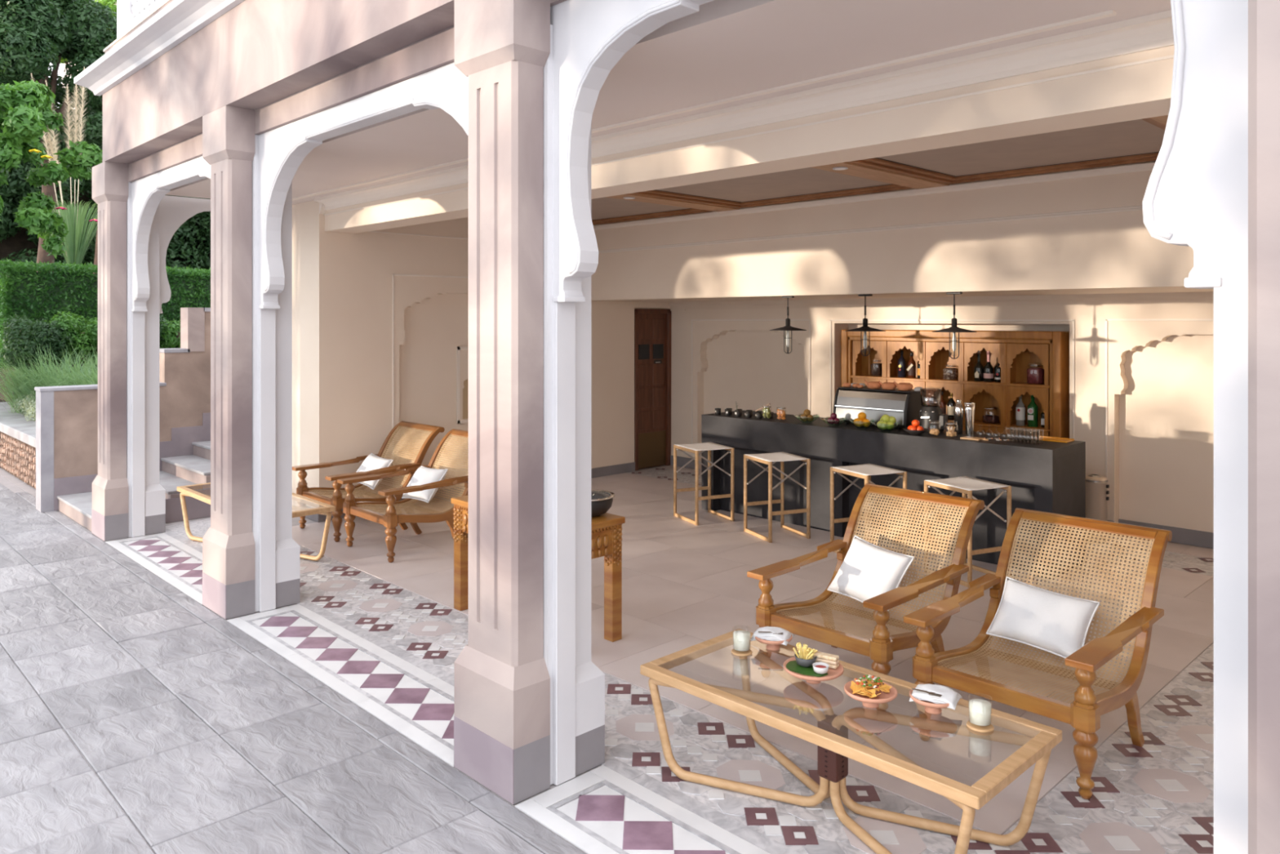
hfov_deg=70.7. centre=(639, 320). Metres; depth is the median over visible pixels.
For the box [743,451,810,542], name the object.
bar stool
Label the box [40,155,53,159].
blossom
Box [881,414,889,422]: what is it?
apple
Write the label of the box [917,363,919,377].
bottle
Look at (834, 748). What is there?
coffee table
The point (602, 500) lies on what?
serving bowl
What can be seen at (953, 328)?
pendant lamp
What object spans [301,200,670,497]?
wall
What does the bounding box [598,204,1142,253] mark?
trim
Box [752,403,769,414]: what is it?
ladle
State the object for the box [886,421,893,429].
apple
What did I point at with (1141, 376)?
wall
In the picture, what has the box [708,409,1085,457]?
countertop
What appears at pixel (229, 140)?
column
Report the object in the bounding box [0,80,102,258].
broadleaf tree
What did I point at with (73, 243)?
pampas grass
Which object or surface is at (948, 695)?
napkin
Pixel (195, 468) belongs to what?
staircase
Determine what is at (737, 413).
cup
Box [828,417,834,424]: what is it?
plum
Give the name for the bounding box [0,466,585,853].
pavement
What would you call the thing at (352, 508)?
armchair
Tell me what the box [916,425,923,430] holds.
tomato
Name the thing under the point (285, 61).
beam
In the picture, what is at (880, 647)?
armchair
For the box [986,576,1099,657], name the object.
cushion
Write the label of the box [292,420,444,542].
armchair
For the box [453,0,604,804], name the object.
column
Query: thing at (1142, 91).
ceiling beam
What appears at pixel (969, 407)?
beaker
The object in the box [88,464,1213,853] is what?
floor
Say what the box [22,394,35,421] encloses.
shrub
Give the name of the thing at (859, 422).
orange
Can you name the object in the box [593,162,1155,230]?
trim
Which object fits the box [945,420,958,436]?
glass jar
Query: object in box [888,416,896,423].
apple
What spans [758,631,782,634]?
fork
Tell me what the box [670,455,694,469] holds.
baseboard
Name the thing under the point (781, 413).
glass jar
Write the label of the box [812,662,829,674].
bowl
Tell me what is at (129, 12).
wall
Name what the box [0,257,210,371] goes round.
clipped hedge
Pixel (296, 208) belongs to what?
wall
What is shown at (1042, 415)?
bottle
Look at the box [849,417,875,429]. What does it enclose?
glass bowl
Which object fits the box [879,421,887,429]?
apple
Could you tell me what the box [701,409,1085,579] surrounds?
bar counter
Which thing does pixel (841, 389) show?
tray
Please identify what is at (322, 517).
baseboard
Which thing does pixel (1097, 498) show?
pedal bin
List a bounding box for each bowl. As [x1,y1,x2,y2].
[591,488,614,516]
[792,642,817,666]
[794,413,819,422]
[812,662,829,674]
[820,416,846,425]
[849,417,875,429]
[871,420,899,431]
[902,427,928,435]
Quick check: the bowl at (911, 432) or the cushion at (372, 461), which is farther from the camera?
the cushion at (372, 461)
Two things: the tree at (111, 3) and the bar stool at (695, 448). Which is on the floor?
the bar stool at (695, 448)
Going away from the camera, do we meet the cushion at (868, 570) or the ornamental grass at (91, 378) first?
the cushion at (868, 570)
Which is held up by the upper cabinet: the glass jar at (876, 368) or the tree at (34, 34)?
the glass jar at (876, 368)
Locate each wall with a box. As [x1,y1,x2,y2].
[0,401,35,488]
[34,307,210,511]
[116,0,165,39]
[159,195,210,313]
[292,203,301,493]
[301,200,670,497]
[671,303,1213,535]
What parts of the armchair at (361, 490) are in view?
leg, rail, armrest, leg, cane seat, rail, armrest, rail, leg, rail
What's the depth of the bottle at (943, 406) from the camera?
10.67 m
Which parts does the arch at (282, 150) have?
rim moulding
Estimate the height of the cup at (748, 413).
0.072 m
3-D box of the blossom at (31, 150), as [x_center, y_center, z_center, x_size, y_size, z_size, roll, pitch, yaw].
[-9.107,-2.555,13.591,0.174,0.046,0.168,0,0,-44]
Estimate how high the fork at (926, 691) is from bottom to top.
0.006 m
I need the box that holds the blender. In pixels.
[919,386,947,432]
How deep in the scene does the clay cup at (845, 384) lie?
9.61 m
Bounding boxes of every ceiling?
[165,0,1171,204]
[591,115,1168,225]
[622,288,1213,302]
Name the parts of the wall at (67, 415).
stepped skirting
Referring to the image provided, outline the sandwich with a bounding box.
[812,651,839,668]
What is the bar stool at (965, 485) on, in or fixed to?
on the floor
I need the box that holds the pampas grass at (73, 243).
[31,66,97,264]
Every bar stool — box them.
[673,441,733,525]
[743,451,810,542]
[830,463,906,554]
[924,475,1011,587]
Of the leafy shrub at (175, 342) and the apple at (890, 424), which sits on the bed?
the leafy shrub at (175, 342)
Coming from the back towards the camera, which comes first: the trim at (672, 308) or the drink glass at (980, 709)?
the trim at (672, 308)
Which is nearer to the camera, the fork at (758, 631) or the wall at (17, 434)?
the fork at (758, 631)
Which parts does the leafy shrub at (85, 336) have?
stem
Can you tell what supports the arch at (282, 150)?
on the floor
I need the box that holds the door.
[634,308,671,471]
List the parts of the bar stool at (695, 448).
leg, rail, foot rail, leg, canva seat, leg, foot rail, leg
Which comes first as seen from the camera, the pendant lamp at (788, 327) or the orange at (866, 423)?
the orange at (866, 423)
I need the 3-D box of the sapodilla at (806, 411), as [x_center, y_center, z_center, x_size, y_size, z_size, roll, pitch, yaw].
[1.788,0.986,9.664,0.071,0.080,0.073,0,0,-16]
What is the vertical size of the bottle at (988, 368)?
0.362 m
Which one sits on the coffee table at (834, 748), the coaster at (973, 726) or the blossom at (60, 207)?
the coaster at (973, 726)
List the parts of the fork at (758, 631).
handle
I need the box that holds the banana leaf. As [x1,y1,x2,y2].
[786,660,827,676]
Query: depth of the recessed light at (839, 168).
7.54 m
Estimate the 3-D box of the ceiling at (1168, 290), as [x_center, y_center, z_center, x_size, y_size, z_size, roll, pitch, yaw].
[4.026,-0.435,9.428,1.680,0.330,11.100,0,0,-44]
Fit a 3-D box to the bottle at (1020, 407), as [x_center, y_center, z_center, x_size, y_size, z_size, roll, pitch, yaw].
[4.228,0.994,10.035,0.100,0.352,0.097,0,0,-44]
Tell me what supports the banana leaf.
on the plate at (833, 673)
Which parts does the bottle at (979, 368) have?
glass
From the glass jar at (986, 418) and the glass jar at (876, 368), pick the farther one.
the glass jar at (876, 368)
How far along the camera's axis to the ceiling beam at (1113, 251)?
8.85 m
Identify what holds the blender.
on the bar counter at (1046, 476)
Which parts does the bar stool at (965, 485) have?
leg, rail, foot rail, leg, canva seat, leg, foot rail, leg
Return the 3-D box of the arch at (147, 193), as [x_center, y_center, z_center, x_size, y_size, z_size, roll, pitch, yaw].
[-4.131,0.400,8.188,0.136,3.600,3.100,0,0,-44]
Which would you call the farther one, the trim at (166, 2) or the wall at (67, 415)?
the wall at (67, 415)
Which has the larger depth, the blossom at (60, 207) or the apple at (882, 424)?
the blossom at (60, 207)
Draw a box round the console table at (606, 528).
[450,494,625,641]
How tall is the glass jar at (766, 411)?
0.165 m
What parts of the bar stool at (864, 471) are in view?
leg, rail, leg, canva seat, leg, leg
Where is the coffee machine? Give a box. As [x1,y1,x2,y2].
[833,386,925,429]
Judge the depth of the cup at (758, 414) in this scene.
10.06 m
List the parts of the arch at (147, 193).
rim moulding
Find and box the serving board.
[960,435,988,440]
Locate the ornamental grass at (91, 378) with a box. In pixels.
[57,350,97,385]
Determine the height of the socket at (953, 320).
0.100 m
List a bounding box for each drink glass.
[732,625,751,650]
[968,692,991,725]
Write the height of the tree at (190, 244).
5.466 m
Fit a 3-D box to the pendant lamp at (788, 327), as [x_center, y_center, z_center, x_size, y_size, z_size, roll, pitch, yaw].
[1.659,0.053,10.125,0.412,0.646,0.412,0,0,-44]
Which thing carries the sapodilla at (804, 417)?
in the glass bowl at (797, 416)
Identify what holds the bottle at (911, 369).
on the upper cabinet
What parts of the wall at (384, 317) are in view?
wall trim, plain panel, plain panel, panel moulding, arched panel, niche moulding, niche panel, plain panel, plain panel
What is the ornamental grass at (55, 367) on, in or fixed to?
on the planting bed
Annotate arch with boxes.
[130,155,210,537]
[257,62,468,612]
[550,0,1248,853]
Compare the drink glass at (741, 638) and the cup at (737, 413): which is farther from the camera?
the cup at (737, 413)
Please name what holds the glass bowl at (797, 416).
on the bar counter at (1046, 476)
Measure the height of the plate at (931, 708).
0.071 m
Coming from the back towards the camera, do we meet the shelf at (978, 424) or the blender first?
the shelf at (978, 424)
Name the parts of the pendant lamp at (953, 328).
rod, bulb, lamp shade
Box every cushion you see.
[356,453,393,489]
[401,466,448,502]
[826,535,915,610]
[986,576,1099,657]
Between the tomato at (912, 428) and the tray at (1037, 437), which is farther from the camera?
the tomato at (912, 428)
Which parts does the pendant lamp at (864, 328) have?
lamp shade, rod, bulb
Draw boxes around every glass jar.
[761,404,772,418]
[775,405,786,420]
[870,358,881,375]
[928,419,939,435]
[942,363,958,379]
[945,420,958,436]
[982,404,999,422]
[1026,361,1044,384]
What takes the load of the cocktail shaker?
on the bar counter at (1046, 476)
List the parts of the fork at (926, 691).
handle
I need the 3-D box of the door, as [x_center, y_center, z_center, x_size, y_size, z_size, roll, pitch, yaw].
[0.174,1.017,13.473,0.762,2.366,0.090,0,0,-44]
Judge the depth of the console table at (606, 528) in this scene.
6.21 m
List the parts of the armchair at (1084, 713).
leg, armrest, rail, leg, rail, cane seat, leg, rail, armrest, rail, leg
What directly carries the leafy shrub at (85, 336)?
on the bed
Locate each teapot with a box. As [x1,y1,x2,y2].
[863,379,881,389]
[878,381,896,390]
[893,381,913,391]
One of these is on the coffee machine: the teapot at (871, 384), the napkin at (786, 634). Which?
the teapot at (871, 384)
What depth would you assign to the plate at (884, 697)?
3.91 m
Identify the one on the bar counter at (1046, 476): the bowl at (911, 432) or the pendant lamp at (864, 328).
the bowl at (911, 432)
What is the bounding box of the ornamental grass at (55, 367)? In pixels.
[4,347,97,401]
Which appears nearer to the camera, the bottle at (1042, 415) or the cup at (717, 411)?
the bottle at (1042, 415)
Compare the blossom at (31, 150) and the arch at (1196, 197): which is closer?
the arch at (1196, 197)
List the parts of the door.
pane, panel, panel, panel, panel, kick plate, pane, panel, panel, panel, panel, handle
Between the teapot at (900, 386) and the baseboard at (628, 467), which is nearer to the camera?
the teapot at (900, 386)
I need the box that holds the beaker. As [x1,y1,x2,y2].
[964,402,974,435]
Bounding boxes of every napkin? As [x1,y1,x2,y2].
[750,626,795,645]
[909,684,962,710]
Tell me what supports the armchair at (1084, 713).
on the floor
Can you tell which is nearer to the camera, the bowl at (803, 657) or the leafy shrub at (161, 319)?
the bowl at (803, 657)
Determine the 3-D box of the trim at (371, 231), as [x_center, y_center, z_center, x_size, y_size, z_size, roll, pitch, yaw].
[-2.006,-1.008,11.297,3.320,0.015,0.008,0,0,-44]
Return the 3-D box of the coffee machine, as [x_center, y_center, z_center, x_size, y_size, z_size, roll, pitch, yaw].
[2.490,0.907,9.419,0.414,0.385,0.860,0,0,-44]
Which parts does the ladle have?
handle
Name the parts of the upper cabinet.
frame, frame, frame, frame, frame, frame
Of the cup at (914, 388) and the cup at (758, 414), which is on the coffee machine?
the cup at (914, 388)
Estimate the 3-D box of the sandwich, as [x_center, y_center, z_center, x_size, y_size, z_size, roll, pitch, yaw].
[0.869,1.593,4.234,0.120,0.052,0.044,0,0,31]
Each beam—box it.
[102,0,567,182]
[324,45,1174,233]
[591,160,1193,301]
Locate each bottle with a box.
[897,351,906,377]
[906,352,915,377]
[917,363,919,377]
[937,391,946,413]
[947,392,955,420]
[973,350,983,381]
[983,351,993,382]
[994,361,1000,382]
[1015,394,1025,426]
[1026,395,1038,426]
[1040,412,1044,427]
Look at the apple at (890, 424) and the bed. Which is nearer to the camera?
the apple at (890, 424)
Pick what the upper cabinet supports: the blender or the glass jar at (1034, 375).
the glass jar at (1034, 375)
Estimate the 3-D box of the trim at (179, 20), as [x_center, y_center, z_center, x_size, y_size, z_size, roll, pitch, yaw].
[-1.371,-2.337,4.756,0.228,0.155,11.930,0,0,-44]
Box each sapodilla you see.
[801,414,807,421]
[803,408,810,415]
[807,414,813,421]
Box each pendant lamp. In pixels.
[769,295,806,353]
[844,293,885,355]
[932,292,977,359]
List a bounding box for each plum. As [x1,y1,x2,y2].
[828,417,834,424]
[830,412,836,418]
[834,417,839,424]
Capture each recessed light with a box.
[622,196,635,199]
[832,166,848,170]
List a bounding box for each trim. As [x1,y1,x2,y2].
[74,0,244,96]
[103,0,170,52]
[313,9,1173,210]
[324,54,1173,215]
[370,231,468,239]
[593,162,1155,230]
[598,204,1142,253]
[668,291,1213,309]
[669,306,685,311]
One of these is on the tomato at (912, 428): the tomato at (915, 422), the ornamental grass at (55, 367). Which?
the tomato at (915, 422)
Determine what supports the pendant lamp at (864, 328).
hanging from the ceiling beam at (1113, 251)
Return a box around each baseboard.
[317,508,383,522]
[400,486,464,504]
[591,462,635,478]
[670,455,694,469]
[1118,519,1213,548]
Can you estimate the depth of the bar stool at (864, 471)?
8.52 m
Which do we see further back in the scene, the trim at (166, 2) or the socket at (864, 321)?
the socket at (864, 321)
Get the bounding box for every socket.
[785,318,790,325]
[862,318,867,326]
[951,318,956,326]
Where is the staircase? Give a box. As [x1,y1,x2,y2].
[57,440,210,531]
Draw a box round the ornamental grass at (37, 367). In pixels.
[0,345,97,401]
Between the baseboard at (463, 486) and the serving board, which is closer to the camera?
the serving board
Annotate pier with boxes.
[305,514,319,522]
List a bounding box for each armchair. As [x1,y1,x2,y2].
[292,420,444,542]
[337,428,468,562]
[746,483,984,711]
[903,507,1172,799]
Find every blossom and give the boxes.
[28,149,41,153]
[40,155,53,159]
[54,206,67,209]
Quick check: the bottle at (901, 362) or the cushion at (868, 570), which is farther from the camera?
the bottle at (901, 362)
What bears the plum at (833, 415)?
in the glass bowl at (842, 418)
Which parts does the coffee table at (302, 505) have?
bent leg, long frame rail, short frame rail, glass, short frame rail, long frame rail, bent leg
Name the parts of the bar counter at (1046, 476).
upright panel, upright panel, panel, upright panel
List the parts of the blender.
motor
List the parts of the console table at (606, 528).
leg, leg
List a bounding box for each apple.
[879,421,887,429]
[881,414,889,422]
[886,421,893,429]
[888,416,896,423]
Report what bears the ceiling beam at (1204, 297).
attached to the wall at (1141, 376)
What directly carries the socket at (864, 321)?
attached to the pendant lamp at (864, 328)
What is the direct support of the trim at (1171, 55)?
attached to the wall at (384, 317)
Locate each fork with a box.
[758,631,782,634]
[911,688,942,697]
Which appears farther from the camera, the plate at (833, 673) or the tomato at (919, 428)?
the tomato at (919, 428)
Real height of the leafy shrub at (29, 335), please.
1.077 m
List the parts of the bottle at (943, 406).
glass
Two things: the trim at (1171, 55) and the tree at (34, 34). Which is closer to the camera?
the trim at (1171, 55)
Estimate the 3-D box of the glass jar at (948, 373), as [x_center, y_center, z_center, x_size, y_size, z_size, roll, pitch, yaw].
[3.652,0.605,10.616,0.176,0.190,0.176,0,0,-44]
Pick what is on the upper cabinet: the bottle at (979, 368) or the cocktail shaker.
the bottle at (979, 368)
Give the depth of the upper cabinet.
10.34 m
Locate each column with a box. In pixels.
[91,161,165,541]
[202,105,300,618]
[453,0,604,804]
[1248,0,1279,853]
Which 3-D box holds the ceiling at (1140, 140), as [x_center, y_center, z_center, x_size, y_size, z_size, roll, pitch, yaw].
[1.864,-1.413,7.329,3.346,0.275,11.106,0,0,-44]
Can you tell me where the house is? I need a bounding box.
[62,0,154,120]
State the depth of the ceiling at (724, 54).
4.54 m
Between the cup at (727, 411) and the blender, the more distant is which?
the cup at (727, 411)
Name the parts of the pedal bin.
bin lid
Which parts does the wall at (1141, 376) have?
panel moulding, arched panel, plain panel, panel moulding, arched panel, panel moulding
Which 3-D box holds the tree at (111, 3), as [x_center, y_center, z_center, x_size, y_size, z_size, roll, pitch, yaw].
[-13.552,-4.497,22.368,2.718,7.412,2.712,0,0,-38]
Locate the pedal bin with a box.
[1085,474,1109,542]
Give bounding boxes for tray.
[838,386,925,392]
[1026,435,1074,442]
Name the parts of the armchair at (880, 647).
leg, armrest, rail, rail, leg, cane seat, leg, armrest, rail, rail, leg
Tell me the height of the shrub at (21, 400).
0.513 m
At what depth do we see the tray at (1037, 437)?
8.28 m
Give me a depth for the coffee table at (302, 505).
8.37 m
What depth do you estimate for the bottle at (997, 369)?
10.18 m
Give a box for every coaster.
[731,648,752,656]
[966,720,994,732]
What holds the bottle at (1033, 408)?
on the upper cabinet
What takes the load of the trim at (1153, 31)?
attached to the wall at (384, 317)
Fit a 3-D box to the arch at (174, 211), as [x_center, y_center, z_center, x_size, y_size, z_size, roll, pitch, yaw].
[-4.689,0.440,9.990,1.590,3.520,0.140,0,0,-44]
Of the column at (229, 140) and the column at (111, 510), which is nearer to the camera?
the column at (229, 140)
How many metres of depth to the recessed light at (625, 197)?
9.36 m
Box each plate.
[755,634,792,650]
[783,656,843,684]
[844,679,897,707]
[909,687,949,714]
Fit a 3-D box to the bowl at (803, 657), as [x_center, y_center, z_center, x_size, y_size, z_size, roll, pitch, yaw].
[0.776,1.571,4.238,0.106,0.096,0.116,0,0,-44]
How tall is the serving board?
0.016 m
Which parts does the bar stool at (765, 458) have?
leg, rail, foot rail, leg, canva seat, leg, foot rail, leg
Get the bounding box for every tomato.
[909,425,917,430]
[911,419,919,426]
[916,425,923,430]
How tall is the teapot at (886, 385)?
0.087 m
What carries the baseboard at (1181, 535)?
attached to the wall at (1141, 376)
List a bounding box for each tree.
[0,0,116,271]
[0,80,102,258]
[0,125,210,276]
[49,0,116,273]
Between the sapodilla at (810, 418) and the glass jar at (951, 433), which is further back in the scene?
the sapodilla at (810, 418)
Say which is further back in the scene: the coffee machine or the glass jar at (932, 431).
the coffee machine
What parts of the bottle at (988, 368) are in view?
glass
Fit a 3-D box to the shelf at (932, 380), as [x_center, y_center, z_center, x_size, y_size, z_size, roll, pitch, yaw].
[3.626,0.715,10.657,0.260,0.030,2.470,0,0,-44]
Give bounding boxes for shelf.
[850,374,1049,388]
[947,419,1049,431]
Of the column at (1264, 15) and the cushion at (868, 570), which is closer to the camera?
the column at (1264, 15)
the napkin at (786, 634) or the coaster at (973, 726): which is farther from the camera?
the napkin at (786, 634)
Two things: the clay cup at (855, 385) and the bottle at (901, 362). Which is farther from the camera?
the bottle at (901, 362)
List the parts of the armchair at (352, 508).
leg, rail, armrest, leg, cane seat, rail, leg, armrest, rail, leg, rail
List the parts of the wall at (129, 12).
post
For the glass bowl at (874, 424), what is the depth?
8.94 m
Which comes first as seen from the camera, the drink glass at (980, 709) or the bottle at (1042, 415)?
the drink glass at (980, 709)
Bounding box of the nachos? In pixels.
[849,675,891,697]
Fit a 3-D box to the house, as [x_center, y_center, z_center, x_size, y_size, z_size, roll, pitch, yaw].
[-17.076,-6.125,33.613,6.600,10.650,8.600,0,0,-44]
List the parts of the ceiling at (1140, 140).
moulding, moulding, moulding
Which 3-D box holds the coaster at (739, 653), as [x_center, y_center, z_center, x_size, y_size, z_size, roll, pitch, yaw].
[0.514,1.677,4.565,0.107,0.011,0.108,0,0,-44]
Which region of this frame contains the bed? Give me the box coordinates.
[0,364,97,402]
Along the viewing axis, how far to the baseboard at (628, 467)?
12.85 m
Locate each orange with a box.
[855,418,862,426]
[857,412,866,419]
[862,418,870,426]
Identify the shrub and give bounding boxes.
[0,314,71,372]
[13,391,35,415]
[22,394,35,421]
[40,311,97,366]
[159,314,172,347]
[159,319,180,348]
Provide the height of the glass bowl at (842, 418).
0.081 m
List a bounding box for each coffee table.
[177,482,335,560]
[640,628,1062,853]
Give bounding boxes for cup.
[715,408,720,414]
[724,408,730,415]
[734,409,741,417]
[744,410,751,417]
[755,411,761,418]
[842,382,851,386]
[852,383,859,387]
[913,387,921,391]
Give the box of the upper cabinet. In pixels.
[841,329,1069,438]
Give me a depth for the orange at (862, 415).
9.10 m
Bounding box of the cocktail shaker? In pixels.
[953,399,964,434]
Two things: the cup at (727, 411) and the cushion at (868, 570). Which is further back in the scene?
the cup at (727, 411)
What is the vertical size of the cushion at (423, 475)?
0.326 m
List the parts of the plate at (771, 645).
dish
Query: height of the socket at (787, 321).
0.100 m
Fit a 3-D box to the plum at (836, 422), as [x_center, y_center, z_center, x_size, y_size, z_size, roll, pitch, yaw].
[2.041,1.046,9.370,0.067,0.074,0.065,0,0,1]
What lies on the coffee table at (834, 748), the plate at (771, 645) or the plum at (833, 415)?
the plate at (771, 645)
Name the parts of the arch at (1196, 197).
rim moulding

